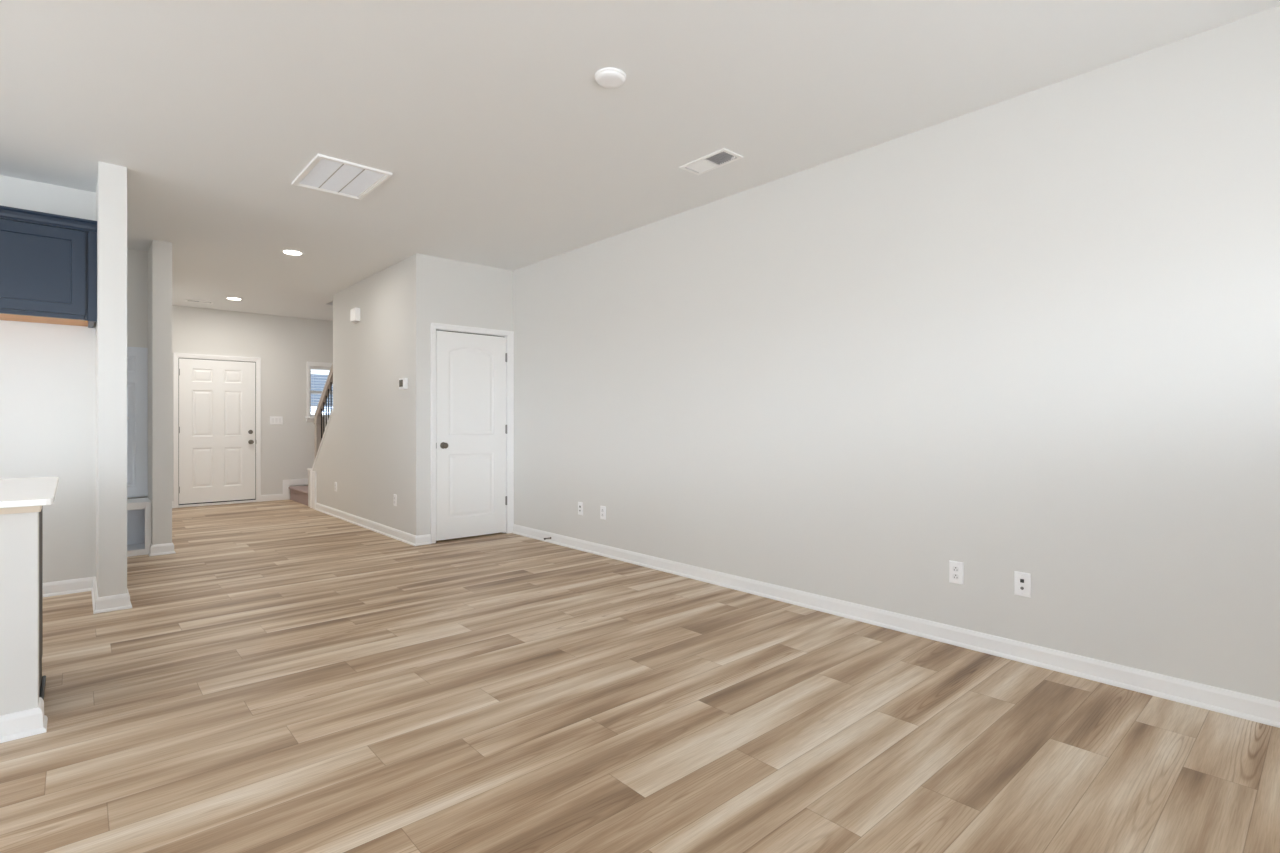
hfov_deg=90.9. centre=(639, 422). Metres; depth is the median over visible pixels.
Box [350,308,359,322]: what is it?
door chime
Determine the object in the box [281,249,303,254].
recessed light
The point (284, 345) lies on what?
wall
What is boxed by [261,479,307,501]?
baseboard
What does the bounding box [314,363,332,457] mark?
stair railing
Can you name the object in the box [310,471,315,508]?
trim
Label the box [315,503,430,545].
baseboard
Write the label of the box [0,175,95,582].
wall
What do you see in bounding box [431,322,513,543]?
door
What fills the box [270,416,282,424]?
light switch
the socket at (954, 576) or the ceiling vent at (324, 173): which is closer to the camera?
the socket at (954, 576)
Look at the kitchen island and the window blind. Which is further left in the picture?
the kitchen island
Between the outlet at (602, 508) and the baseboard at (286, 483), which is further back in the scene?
the baseboard at (286, 483)
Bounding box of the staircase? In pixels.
[289,485,307,505]
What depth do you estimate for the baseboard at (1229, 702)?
3.17 m
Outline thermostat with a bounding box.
[399,378,407,388]
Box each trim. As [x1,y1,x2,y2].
[307,409,332,470]
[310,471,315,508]
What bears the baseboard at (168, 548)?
attached to the wall at (159, 252)
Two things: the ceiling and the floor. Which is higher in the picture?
the ceiling
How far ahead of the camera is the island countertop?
2.32 m
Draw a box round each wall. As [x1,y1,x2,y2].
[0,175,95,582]
[96,162,126,596]
[127,248,147,498]
[148,240,171,544]
[172,305,332,500]
[308,256,410,533]
[411,253,512,535]
[513,6,1279,701]
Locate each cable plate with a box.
[578,502,582,514]
[1014,571,1030,597]
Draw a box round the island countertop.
[0,477,58,507]
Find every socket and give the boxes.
[952,566,958,571]
[952,574,958,578]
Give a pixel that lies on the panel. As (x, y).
(137, 357)
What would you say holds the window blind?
attached to the window
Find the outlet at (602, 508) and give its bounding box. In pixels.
[600,506,605,519]
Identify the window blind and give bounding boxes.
[310,366,332,416]
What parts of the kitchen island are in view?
apron trim, baseboard, panel, shoe moulding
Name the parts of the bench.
seat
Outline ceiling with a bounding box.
[0,0,1279,320]
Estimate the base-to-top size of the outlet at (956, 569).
0.116 m
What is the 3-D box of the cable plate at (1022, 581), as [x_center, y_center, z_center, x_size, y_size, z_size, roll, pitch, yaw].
[1.847,0.783,3.045,0.014,0.116,0.072,0,0,-42]
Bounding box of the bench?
[127,498,151,556]
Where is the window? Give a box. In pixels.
[305,361,332,421]
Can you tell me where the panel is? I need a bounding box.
[127,347,147,496]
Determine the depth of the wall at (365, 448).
6.81 m
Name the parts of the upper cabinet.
door, crown moulding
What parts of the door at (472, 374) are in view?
knob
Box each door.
[173,353,260,507]
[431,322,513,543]
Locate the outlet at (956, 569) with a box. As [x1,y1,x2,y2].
[949,560,963,584]
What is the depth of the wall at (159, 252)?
5.52 m
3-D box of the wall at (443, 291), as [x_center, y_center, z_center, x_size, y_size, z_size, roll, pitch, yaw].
[-1.790,-1.445,6.343,1.035,5.200,0.220,0,0,-42]
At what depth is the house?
21.65 m
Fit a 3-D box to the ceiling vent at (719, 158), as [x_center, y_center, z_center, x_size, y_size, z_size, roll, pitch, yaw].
[0.429,-1.580,3.834,0.178,0.016,0.364,0,0,-42]
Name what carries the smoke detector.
attached to the ceiling
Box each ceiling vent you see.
[185,299,213,303]
[292,154,391,199]
[679,148,742,174]
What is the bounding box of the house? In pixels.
[311,374,332,414]
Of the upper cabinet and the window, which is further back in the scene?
the window
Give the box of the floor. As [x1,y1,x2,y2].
[0,500,1279,852]
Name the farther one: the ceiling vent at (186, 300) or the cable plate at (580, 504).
the ceiling vent at (186, 300)
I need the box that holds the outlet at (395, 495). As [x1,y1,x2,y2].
[394,494,396,505]
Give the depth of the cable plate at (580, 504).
5.71 m
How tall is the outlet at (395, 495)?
0.116 m
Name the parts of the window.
sill, frame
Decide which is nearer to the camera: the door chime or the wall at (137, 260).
the wall at (137, 260)
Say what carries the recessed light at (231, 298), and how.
in the ceiling
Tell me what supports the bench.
on the floor
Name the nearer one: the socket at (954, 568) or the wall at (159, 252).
the socket at (954, 568)
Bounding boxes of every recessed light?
[225,297,242,299]
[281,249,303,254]
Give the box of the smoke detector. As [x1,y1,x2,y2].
[595,67,625,87]
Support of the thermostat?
attached to the wall at (365, 448)
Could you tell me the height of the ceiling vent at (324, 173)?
0.016 m
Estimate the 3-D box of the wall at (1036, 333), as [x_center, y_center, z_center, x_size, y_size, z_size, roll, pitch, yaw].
[-0.596,-1.445,5.875,0.120,5.200,11.790,0,0,-42]
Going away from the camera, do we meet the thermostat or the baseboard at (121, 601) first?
the baseboard at (121, 601)
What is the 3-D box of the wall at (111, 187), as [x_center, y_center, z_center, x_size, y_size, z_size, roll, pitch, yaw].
[-3.515,-0.216,4.181,0.135,2.743,0.820,0,0,-42]
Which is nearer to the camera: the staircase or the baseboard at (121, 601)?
the baseboard at (121, 601)
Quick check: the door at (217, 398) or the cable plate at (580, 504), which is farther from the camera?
the door at (217, 398)
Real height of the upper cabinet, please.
0.643 m
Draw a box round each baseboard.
[43,576,131,613]
[148,543,175,555]
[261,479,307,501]
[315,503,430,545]
[512,524,1279,727]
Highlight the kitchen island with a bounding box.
[0,506,47,742]
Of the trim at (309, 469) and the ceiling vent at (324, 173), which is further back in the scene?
the trim at (309, 469)
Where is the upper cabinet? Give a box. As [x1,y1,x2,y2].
[0,205,96,327]

